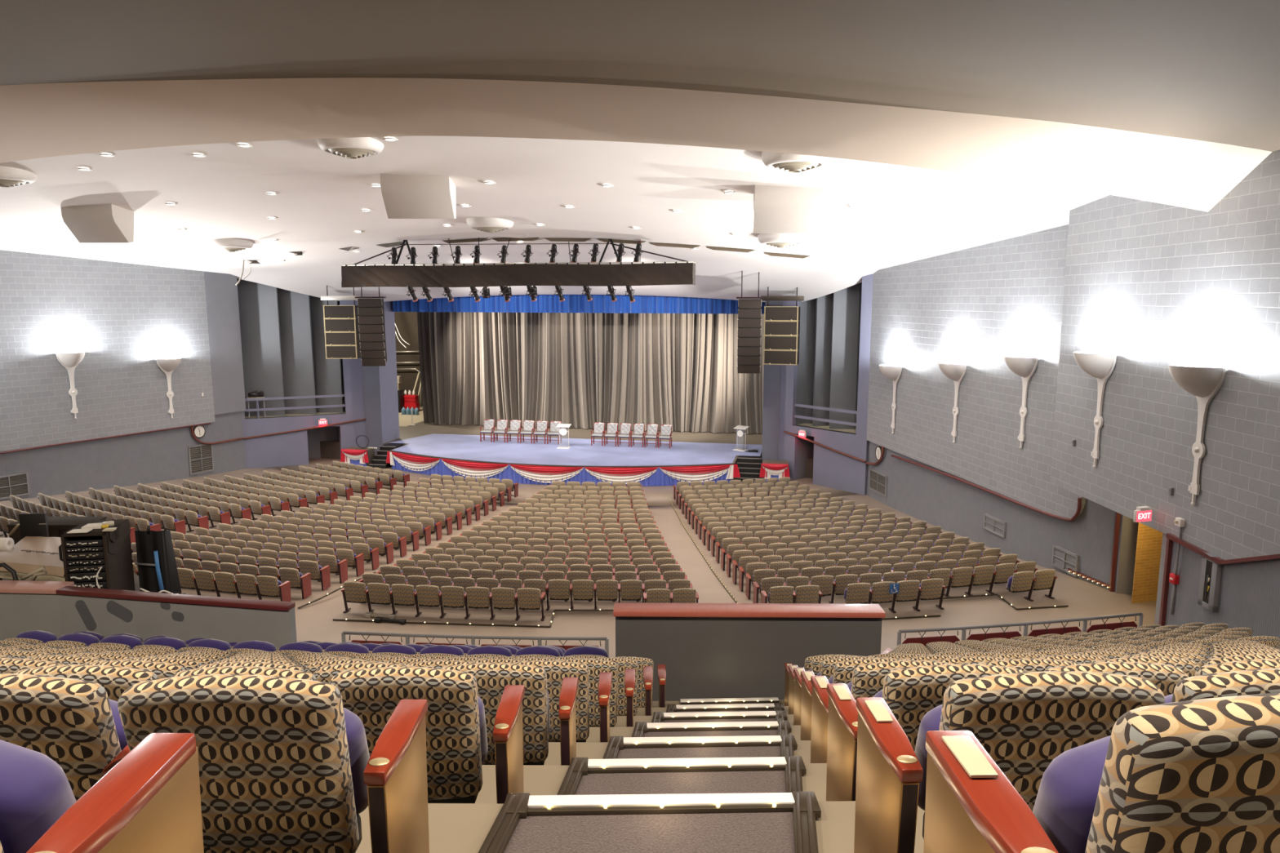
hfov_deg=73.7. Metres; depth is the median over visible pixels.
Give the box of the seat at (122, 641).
[88,635,142,649]
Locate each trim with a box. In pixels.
[0,422,210,453]
[0,580,74,594]
[55,586,295,611]
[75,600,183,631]
[191,426,242,444]
[242,417,365,439]
[297,571,376,608]
[333,608,613,627]
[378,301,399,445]
[613,602,885,617]
[669,498,737,603]
[783,430,866,462]
[866,445,884,465]
[882,614,940,619]
[890,453,1081,521]
[933,594,1068,610]
[1108,511,1120,591]
[1154,533,1166,624]
[1159,537,1173,626]
[1165,533,1279,564]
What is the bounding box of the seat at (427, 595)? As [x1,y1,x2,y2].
[415,585,445,617]
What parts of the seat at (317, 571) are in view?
backrest, armrest, panel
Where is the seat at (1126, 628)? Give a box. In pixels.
[1114,626,1137,631]
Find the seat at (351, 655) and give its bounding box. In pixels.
[342,653,383,657]
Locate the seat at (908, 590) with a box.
[895,580,922,611]
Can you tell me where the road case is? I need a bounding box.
[6,516,106,545]
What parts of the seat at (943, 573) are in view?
backrest, leg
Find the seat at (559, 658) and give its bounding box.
[548,657,585,659]
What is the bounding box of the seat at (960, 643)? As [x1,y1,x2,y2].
[957,640,982,645]
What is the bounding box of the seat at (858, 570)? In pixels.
[846,564,871,578]
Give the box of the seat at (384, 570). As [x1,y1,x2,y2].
[375,565,403,577]
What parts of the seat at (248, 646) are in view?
backrest, seat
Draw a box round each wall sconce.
[56,351,84,418]
[155,357,181,418]
[879,364,902,434]
[937,362,966,443]
[1004,355,1038,448]
[1073,351,1116,467]
[1168,363,1226,506]
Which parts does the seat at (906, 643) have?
backrest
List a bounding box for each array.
[320,285,361,359]
[355,286,386,366]
[736,271,763,373]
[760,286,804,364]
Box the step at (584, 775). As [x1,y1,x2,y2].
[556,755,806,795]
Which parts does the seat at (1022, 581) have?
seat, backrest, leg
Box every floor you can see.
[0,457,1156,657]
[2,561,140,591]
[355,646,1279,852]
[387,433,762,466]
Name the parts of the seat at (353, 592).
backrest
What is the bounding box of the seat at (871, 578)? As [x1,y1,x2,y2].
[857,573,884,587]
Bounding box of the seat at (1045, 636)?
[1037,634,1060,638]
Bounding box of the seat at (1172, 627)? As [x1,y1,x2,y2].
[1155,625,1179,630]
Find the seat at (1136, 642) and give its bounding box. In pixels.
[1117,640,1155,645]
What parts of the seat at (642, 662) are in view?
armrest, panel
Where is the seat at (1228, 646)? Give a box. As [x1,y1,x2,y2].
[1208,643,1268,656]
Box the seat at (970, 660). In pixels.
[934,656,1010,664]
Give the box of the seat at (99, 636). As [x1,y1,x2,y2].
[71,631,103,640]
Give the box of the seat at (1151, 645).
[1140,641,1182,648]
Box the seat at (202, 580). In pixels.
[191,569,216,595]
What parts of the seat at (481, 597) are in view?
backrest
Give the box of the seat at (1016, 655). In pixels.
[989,653,1048,659]
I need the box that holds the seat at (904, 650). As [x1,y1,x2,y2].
[888,649,930,653]
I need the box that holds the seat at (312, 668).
[304,659,384,674]
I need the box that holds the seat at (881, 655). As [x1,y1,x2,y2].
[869,653,907,657]
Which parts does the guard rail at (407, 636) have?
post, panel, post, panel, post, rail, panel, post, panel, post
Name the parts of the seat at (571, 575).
backrest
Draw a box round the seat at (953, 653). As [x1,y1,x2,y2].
[929,651,972,655]
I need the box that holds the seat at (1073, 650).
[1049,648,1093,653]
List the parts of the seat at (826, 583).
backrest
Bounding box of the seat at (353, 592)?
[341,581,374,613]
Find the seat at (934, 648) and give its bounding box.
[930,645,964,653]
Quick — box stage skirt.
[391,453,733,486]
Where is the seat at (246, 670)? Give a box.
[171,666,316,680]
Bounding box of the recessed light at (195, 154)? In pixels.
[191,153,206,156]
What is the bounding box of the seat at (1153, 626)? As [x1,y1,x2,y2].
[1137,624,1160,629]
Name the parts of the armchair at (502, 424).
seat, backrest, frame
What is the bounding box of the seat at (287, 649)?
[273,641,322,657]
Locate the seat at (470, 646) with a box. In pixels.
[462,644,478,648]
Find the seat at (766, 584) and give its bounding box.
[752,577,786,603]
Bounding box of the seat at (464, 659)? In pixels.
[440,657,484,661]
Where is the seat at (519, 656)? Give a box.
[509,655,548,657]
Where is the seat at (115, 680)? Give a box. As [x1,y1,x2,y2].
[15,664,158,702]
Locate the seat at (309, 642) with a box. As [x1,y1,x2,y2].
[302,640,320,644]
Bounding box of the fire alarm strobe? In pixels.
[1173,517,1185,527]
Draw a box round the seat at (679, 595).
[672,588,698,603]
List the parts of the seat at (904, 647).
backrest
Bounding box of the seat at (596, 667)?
[557,658,635,727]
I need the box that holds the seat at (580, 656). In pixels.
[566,655,604,658]
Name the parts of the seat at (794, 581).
backrest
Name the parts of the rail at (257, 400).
post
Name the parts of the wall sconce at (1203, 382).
plate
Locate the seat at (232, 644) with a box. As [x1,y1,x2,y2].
[229,642,238,648]
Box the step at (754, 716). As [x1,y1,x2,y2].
[651,710,787,723]
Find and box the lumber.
[413,372,421,395]
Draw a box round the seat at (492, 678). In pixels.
[441,662,578,765]
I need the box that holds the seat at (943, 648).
[933,647,970,653]
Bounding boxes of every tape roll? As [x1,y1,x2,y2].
[101,524,108,528]
[102,520,114,526]
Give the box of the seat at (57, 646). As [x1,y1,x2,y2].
[35,643,79,648]
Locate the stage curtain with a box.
[417,311,764,434]
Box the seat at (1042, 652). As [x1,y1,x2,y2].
[1026,650,1074,655]
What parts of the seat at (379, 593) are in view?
backrest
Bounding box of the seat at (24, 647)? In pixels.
[7,644,55,651]
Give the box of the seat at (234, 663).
[196,661,303,671]
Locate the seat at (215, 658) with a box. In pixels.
[165,653,222,662]
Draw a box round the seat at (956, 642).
[954,640,978,644]
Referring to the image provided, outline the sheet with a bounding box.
[398,406,423,426]
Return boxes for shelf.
[555,423,571,427]
[733,425,749,430]
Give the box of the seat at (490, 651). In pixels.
[466,645,511,656]
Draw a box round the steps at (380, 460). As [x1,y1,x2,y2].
[369,440,403,468]
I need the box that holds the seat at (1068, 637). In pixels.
[1057,635,1083,639]
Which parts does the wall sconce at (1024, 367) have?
plate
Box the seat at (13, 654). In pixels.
[0,650,53,658]
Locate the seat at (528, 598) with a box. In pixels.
[516,587,546,621]
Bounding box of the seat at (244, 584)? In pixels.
[233,573,257,598]
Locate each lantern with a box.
[386,247,398,263]
[405,284,417,302]
[406,246,417,263]
[420,287,432,302]
[427,246,439,263]
[441,287,453,302]
[450,245,462,263]
[468,284,479,302]
[470,244,481,263]
[480,286,490,297]
[497,244,508,262]
[498,285,510,302]
[501,285,512,297]
[520,244,533,262]
[525,284,537,301]
[527,285,537,297]
[546,244,558,262]
[554,285,564,302]
[568,244,579,262]
[582,284,592,301]
[588,243,599,262]
[606,284,617,302]
[613,243,625,262]
[625,285,635,302]
[631,243,643,262]
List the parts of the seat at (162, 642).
backrest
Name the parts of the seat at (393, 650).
backrest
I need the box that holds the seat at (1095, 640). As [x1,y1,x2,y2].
[1082,637,1114,642]
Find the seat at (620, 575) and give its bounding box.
[614,571,639,601]
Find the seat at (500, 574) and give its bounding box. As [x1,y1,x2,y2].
[494,569,519,584]
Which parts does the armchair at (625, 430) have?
seat, backrest, frame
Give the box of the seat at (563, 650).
[546,645,565,654]
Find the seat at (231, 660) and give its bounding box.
[212,658,297,666]
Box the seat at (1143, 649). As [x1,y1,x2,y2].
[1103,645,1151,652]
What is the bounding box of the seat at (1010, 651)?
[992,649,1031,653]
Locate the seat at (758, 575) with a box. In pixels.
[745,568,777,599]
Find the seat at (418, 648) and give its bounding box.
[404,644,427,654]
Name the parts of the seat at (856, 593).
seat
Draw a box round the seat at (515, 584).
[500,577,524,594]
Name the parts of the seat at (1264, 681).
seat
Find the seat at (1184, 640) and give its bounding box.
[1160,637,1199,643]
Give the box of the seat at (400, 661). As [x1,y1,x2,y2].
[383,657,441,665]
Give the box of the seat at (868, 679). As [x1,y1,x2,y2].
[810,660,955,763]
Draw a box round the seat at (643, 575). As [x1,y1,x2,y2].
[639,571,662,591]
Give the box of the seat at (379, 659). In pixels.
[366,656,411,662]
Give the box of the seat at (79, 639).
[45,632,99,647]
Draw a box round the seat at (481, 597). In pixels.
[466,586,495,619]
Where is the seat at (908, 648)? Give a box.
[891,648,929,652]
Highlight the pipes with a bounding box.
[395,351,421,406]
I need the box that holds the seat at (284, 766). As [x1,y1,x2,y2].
[102,674,429,852]
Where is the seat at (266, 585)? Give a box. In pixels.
[254,575,291,601]
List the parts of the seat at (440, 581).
backrest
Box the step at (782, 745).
[602,734,797,759]
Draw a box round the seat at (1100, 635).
[1087,633,1114,638]
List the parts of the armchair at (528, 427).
seat, backrest, frame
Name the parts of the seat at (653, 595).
armrest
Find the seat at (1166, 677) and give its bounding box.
[1044,662,1188,696]
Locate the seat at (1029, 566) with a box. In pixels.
[1014,560,1037,573]
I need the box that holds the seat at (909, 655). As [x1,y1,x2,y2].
[883,653,933,659]
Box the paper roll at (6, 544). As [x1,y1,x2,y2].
[0,537,14,551]
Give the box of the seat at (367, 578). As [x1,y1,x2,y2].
[358,573,385,586]
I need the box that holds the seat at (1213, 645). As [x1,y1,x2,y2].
[1208,640,1260,651]
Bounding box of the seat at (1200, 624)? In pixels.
[1180,622,1205,627]
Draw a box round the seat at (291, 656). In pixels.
[287,652,334,660]
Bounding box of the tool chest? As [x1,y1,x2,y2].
[404,394,419,411]
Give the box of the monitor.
[18,512,48,539]
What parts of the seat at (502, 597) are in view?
backrest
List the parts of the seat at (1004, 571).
backrest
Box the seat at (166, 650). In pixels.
[134,647,179,653]
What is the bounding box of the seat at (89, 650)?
[65,647,111,653]
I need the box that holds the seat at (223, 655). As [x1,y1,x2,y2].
[178,651,228,659]
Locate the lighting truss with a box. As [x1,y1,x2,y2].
[341,237,695,287]
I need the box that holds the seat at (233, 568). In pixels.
[217,562,239,576]
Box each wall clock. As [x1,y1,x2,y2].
[193,425,205,437]
[875,445,881,460]
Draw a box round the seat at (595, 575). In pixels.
[590,571,615,601]
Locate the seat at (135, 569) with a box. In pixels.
[132,562,137,574]
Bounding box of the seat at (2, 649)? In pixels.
[0,646,22,651]
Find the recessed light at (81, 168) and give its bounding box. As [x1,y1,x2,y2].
[77,167,92,170]
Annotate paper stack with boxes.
[66,528,93,533]
[80,522,104,528]
[102,527,116,531]
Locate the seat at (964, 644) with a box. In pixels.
[961,641,990,647]
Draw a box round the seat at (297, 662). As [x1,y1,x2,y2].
[294,655,354,666]
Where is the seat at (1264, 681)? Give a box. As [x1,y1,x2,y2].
[1164,668,1279,703]
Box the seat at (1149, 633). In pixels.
[1133,631,1163,636]
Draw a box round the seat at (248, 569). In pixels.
[237,564,259,577]
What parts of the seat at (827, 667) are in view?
panel, armrest, backrest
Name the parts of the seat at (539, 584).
backrest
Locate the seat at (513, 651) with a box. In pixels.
[495,645,518,656]
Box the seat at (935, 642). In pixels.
[925,641,951,648]
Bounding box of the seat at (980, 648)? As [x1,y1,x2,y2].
[975,644,1011,650]
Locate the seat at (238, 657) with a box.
[222,656,292,662]
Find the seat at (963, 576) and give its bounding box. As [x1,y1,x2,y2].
[950,566,974,595]
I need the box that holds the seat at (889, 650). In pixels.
[884,644,924,652]
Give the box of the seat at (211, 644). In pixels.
[177,639,231,652]
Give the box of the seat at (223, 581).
[212,572,236,596]
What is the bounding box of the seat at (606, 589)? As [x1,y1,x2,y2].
[595,579,620,602]
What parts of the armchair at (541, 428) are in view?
seat, backrest, frame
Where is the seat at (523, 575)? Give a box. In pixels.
[518,570,543,600]
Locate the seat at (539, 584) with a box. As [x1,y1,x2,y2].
[524,578,550,610]
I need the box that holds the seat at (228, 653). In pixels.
[186,648,231,657]
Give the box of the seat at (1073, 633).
[1062,631,1085,635]
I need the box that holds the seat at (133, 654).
[98,650,153,657]
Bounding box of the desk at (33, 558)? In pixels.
[0,536,65,581]
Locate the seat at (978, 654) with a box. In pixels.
[955,652,1003,657]
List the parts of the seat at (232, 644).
seat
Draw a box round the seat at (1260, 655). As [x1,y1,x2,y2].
[1203,653,1279,666]
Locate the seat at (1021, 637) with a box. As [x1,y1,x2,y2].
[1009,635,1031,639]
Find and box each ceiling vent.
[0,165,37,186]
[207,238,253,252]
[316,137,383,158]
[466,217,513,232]
[757,233,804,248]
[761,151,829,172]
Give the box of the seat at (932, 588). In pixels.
[919,578,946,609]
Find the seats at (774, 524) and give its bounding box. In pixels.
[0,460,1019,591]
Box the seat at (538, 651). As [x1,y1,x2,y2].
[515,645,559,657]
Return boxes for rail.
[244,394,345,417]
[341,631,608,657]
[794,403,857,434]
[897,612,1143,646]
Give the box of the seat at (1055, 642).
[1046,640,1078,644]
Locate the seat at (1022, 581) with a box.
[1006,571,1035,601]
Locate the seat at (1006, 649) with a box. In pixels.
[989,648,1035,652]
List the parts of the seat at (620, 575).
backrest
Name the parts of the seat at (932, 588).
backrest, leg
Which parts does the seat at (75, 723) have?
seat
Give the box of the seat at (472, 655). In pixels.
[453,654,493,657]
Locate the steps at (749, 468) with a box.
[735,455,761,482]
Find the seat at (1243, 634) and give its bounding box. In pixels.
[1213,631,1249,637]
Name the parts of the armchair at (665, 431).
seat, backrest, frame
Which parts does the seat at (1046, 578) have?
backrest, leg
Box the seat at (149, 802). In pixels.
[0,733,204,852]
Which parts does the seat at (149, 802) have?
backrest, seat, number plate, panel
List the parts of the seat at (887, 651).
backrest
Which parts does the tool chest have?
drawer, drawer, drawer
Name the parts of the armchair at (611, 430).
seat, backrest, frame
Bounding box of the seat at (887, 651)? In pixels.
[883,644,925,653]
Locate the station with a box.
[1168,573,1179,584]
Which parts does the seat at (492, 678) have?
seat, number plate, panel, armrest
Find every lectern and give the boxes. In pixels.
[555,423,571,448]
[733,425,749,451]
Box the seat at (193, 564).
[181,558,201,571]
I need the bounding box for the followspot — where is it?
[248,390,263,397]
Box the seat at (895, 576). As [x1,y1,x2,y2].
[881,571,907,583]
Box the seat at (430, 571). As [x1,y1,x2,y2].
[425,567,448,581]
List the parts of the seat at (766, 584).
panel, armrest, backrest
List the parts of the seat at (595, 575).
backrest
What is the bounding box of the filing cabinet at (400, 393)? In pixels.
[397,390,404,413]
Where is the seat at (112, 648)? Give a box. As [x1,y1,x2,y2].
[84,645,128,651]
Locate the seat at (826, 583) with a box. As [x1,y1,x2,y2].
[809,575,835,604]
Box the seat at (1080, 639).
[1069,636,1097,641]
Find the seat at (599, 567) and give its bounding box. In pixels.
[592,564,615,575]
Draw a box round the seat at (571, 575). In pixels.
[566,571,591,601]
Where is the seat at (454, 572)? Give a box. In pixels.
[448,568,471,582]
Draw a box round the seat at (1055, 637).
[1046,635,1071,639]
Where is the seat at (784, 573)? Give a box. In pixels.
[776,568,801,582]
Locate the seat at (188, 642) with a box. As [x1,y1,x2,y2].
[184,638,204,647]
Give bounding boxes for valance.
[391,294,764,314]
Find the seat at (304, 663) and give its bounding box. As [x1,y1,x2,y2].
[298,657,365,671]
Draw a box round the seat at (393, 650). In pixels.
[372,644,416,656]
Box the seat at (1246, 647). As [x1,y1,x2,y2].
[1208,645,1279,657]
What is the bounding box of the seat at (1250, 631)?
[1220,627,1253,636]
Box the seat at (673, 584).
[668,579,693,592]
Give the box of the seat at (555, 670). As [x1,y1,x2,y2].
[508,660,612,742]
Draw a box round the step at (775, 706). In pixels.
[666,702,784,712]
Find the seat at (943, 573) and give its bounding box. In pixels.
[928,568,953,597]
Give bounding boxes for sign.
[318,418,327,425]
[798,429,806,437]
[888,583,898,593]
[1133,506,1151,522]
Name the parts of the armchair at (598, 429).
seat, backrest, frame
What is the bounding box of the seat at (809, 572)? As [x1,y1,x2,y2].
[800,567,825,596]
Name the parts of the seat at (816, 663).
panel, armrest, backrest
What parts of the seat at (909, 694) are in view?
panel, armrest, number plate, seat, backrest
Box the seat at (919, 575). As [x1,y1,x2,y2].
[905,569,930,583]
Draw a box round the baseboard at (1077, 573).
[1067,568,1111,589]
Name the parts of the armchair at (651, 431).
seat, backrest, frame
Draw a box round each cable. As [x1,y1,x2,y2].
[139,587,171,593]
[235,259,251,285]
[395,324,409,348]
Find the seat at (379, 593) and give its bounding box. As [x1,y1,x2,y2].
[367,582,397,614]
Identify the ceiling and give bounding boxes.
[0,0,1279,151]
[0,77,1271,211]
[0,135,1110,302]
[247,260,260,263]
[291,251,302,255]
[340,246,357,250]
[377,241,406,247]
[443,237,491,243]
[492,237,540,241]
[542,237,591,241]
[596,238,646,244]
[649,242,699,248]
[706,246,754,252]
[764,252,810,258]
[1203,551,1219,557]
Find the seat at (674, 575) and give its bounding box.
[662,570,687,583]
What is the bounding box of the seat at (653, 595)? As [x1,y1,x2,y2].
[643,588,672,603]
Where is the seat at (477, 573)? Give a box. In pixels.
[471,568,495,583]
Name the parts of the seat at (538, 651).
backrest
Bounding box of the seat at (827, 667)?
[793,656,879,725]
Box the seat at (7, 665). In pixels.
[0,657,63,673]
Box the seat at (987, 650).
[981,646,1021,652]
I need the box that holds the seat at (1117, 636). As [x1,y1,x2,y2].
[1102,634,1130,639]
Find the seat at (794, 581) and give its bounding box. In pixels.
[785,576,811,597]
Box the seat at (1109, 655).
[1066,651,1128,659]
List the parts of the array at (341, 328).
frame, frame, frame, frame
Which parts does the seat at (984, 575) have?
backrest, leg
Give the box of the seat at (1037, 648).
[1027,644,1064,651]
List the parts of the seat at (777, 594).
armrest, panel, backrest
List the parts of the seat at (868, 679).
panel, armrest, seat, backrest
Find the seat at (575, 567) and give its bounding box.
[569,564,592,575]
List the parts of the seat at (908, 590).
backrest, leg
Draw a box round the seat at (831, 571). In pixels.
[822,566,847,580]
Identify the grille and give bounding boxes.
[324,306,354,317]
[324,320,354,330]
[325,333,355,344]
[326,346,355,357]
[357,298,381,306]
[358,307,382,315]
[359,316,382,324]
[359,324,382,333]
[360,333,382,341]
[360,342,383,350]
[360,351,384,358]
[361,359,385,365]
[737,328,759,337]
[737,337,759,346]
[737,347,759,355]
[737,356,759,364]
[737,365,759,373]
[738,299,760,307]
[738,309,760,317]
[738,319,760,327]
[764,307,797,319]
[764,322,796,334]
[764,337,796,349]
[764,351,795,364]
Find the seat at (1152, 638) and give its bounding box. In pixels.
[1138,636,1173,641]
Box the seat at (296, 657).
[291,653,343,662]
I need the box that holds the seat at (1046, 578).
[1032,568,1057,599]
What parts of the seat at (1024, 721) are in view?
panel, armrest, number plate, seat, backrest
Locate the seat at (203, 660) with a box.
[146,654,213,665]
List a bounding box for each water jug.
[401,407,405,414]
[405,407,410,414]
[409,407,414,414]
[414,407,418,414]
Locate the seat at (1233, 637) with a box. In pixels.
[1202,635,1242,640]
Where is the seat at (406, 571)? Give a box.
[402,566,426,579]
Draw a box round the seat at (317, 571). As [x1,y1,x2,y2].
[296,560,330,591]
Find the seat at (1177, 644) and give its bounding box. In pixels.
[1155,643,1208,650]
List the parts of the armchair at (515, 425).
seat, backrest, frame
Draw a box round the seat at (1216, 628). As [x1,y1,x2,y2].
[1195,626,1225,632]
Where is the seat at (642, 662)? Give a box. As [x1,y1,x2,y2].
[610,656,666,707]
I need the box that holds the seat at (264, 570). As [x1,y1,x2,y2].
[257,565,279,580]
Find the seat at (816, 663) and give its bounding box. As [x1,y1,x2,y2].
[788,655,859,714]
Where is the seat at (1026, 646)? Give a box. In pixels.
[1017,643,1053,648]
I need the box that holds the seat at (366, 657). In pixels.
[354,655,391,660]
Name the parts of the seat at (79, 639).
backrest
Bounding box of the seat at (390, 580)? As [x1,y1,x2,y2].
[384,574,408,588]
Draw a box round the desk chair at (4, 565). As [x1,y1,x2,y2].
[0,562,17,580]
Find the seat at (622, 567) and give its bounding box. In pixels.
[614,564,637,573]
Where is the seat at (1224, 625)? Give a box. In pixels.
[1201,622,1228,629]
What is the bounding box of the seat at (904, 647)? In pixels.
[880,647,927,653]
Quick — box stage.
[320,405,813,479]
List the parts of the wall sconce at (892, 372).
plate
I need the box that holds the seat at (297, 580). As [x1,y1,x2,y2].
[277,567,311,599]
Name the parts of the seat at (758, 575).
panel, armrest, backrest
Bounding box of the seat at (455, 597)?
[440,586,470,618]
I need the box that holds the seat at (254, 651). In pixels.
[235,650,283,655]
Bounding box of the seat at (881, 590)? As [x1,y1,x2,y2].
[868,581,896,613]
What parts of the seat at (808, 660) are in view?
panel, armrest, backrest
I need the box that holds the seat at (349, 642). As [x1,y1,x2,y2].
[338,641,359,644]
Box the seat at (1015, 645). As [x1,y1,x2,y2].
[1008,642,1040,647]
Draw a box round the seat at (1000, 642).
[994,640,1020,644]
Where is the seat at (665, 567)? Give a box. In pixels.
[659,564,682,575]
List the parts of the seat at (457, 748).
seat, number plate, armrest, panel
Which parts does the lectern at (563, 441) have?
panel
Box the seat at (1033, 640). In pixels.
[1026,638,1053,642]
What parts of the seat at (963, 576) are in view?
backrest, leg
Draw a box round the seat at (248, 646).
[225,640,276,656]
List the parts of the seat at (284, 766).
armrest, seat, number plate, armrest, panel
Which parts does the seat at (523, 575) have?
backrest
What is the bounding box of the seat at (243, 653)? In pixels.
[235,653,287,657]
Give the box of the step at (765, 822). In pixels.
[478,791,821,852]
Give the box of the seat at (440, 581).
[430,576,454,608]
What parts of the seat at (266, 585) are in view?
backrest, armrest, panel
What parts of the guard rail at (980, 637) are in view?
post, panel, post, panel, rail, post, panel, post, panel, post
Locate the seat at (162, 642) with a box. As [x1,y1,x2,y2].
[132,636,186,649]
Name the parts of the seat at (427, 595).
backrest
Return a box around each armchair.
[479,418,495,442]
[493,419,508,442]
[506,419,521,443]
[519,420,534,443]
[533,420,548,444]
[546,421,561,444]
[590,422,605,445]
[604,422,618,446]
[617,422,631,446]
[631,423,645,447]
[644,423,658,448]
[657,424,672,448]
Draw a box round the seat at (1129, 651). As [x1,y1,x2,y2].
[1089,648,1142,655]
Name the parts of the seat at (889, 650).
backrest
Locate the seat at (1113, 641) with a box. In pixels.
[1098,639,1133,644]
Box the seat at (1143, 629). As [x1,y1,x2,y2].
[1128,627,1153,632]
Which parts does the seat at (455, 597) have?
backrest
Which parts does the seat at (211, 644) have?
backrest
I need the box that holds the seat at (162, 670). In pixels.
[82,659,185,679]
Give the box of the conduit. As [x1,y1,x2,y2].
[1170,527,1182,614]
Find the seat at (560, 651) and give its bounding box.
[539,645,563,657]
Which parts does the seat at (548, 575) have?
backrest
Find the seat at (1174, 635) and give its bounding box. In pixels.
[1153,632,1185,638]
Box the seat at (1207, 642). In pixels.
[1188,639,1231,648]
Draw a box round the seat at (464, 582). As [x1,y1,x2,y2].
[453,577,478,608]
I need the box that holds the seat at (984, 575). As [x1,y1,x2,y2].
[972,564,996,594]
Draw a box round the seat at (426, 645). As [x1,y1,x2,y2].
[422,644,437,646]
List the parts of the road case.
lid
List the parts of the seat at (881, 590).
backrest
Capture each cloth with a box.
[8,524,19,536]
[64,519,130,554]
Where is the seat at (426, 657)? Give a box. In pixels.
[418,656,454,659]
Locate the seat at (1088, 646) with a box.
[1073,642,1111,648]
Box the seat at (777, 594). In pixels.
[760,586,796,603]
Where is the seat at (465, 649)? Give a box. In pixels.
[451,644,471,655]
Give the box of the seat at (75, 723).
[0,673,127,801]
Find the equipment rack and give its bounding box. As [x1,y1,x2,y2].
[58,522,135,591]
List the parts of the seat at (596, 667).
panel, armrest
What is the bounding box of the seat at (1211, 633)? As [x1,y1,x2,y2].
[1186,630,1219,635]
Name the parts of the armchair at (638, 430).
seat, backrest, frame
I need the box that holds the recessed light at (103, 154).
[99,153,115,156]
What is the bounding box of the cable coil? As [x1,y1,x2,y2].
[355,435,368,448]
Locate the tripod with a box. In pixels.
[374,616,406,624]
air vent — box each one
[0,471,30,499]
[187,444,213,475]
[868,468,887,497]
[983,513,1006,537]
[1051,545,1079,577]
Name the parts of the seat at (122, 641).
backrest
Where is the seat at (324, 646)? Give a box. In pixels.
[314,641,338,652]
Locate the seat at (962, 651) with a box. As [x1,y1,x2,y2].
[938,649,982,653]
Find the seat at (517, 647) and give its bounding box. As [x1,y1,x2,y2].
[506,645,521,649]
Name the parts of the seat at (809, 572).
backrest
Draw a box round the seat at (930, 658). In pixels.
[904,654,966,661]
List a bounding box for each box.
[60,204,133,243]
[380,173,456,218]
[396,375,401,383]
[397,382,401,390]
[745,449,758,452]
[752,184,844,233]
[1071,439,1075,446]
[1168,487,1173,495]
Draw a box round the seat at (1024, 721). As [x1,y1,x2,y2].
[853,671,1164,852]
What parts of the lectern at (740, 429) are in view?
panel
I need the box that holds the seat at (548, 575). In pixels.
[542,570,567,601]
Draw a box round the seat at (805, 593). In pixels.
[795,585,822,604]
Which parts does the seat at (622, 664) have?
panel, armrest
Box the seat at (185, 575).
[177,568,195,594]
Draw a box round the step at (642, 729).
[631,720,791,737]
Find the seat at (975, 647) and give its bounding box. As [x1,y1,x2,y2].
[970,644,999,649]
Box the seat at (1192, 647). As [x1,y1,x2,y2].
[1147,645,1208,655]
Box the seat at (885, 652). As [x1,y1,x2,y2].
[881,646,927,653]
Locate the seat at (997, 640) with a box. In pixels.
[987,639,1013,643]
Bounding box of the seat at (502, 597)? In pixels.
[491,586,519,620]
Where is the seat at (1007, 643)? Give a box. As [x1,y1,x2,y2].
[1000,640,1031,645]
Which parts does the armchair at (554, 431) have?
seat, backrest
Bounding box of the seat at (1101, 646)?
[1090,644,1133,650]
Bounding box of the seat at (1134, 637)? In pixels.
[1118,635,1150,640]
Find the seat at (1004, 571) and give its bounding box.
[993,563,1017,590]
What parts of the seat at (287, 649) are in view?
backrest, seat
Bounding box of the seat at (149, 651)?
[124,648,169,655]
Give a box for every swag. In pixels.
[340,448,368,466]
[386,451,439,471]
[440,458,508,478]
[509,464,583,482]
[584,466,658,484]
[659,464,740,482]
[759,463,789,481]
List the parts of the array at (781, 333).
frame, frame, frame, frame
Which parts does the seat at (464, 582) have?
backrest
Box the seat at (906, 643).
[886,643,923,650]
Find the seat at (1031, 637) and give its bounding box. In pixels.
[1017,636,1043,640]
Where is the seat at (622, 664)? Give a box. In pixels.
[591,657,653,715]
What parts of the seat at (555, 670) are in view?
panel, armrest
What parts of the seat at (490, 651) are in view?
backrest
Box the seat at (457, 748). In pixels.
[329,666,524,804]
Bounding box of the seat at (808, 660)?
[784,654,848,706]
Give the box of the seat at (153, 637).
[142,635,174,644]
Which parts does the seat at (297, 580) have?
backrest, armrest, panel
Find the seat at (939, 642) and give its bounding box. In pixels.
[927,642,954,649]
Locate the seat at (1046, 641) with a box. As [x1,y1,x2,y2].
[1035,639,1064,643]
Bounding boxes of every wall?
[0,249,245,451]
[0,410,245,501]
[0,592,62,640]
[57,594,297,648]
[236,278,284,416]
[242,300,366,468]
[277,288,315,414]
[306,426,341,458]
[309,295,343,413]
[362,365,382,454]
[394,311,422,405]
[615,616,882,701]
[761,301,782,463]
[778,273,873,494]
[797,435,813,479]
[804,297,816,423]
[812,293,833,426]
[829,283,860,429]
[866,224,1085,518]
[866,440,1120,590]
[1049,149,1279,559]
[1114,514,1138,594]
[1131,522,1162,603]
[1164,541,1279,646]
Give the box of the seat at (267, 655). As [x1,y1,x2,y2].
[229,654,288,659]
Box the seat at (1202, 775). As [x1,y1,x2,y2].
[923,693,1279,852]
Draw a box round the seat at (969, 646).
[965,643,995,648]
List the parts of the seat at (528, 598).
backrest, armrest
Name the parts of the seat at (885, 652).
backrest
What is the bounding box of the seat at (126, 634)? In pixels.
[99,633,143,642]
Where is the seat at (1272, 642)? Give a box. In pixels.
[1235,635,1279,648]
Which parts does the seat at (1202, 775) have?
panel, armrest, number plate, seat, backrest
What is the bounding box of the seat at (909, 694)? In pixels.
[826,663,1024,801]
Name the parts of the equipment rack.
handle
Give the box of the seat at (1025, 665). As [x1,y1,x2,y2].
[977,658,1076,672]
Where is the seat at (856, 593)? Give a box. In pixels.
[844,582,872,604]

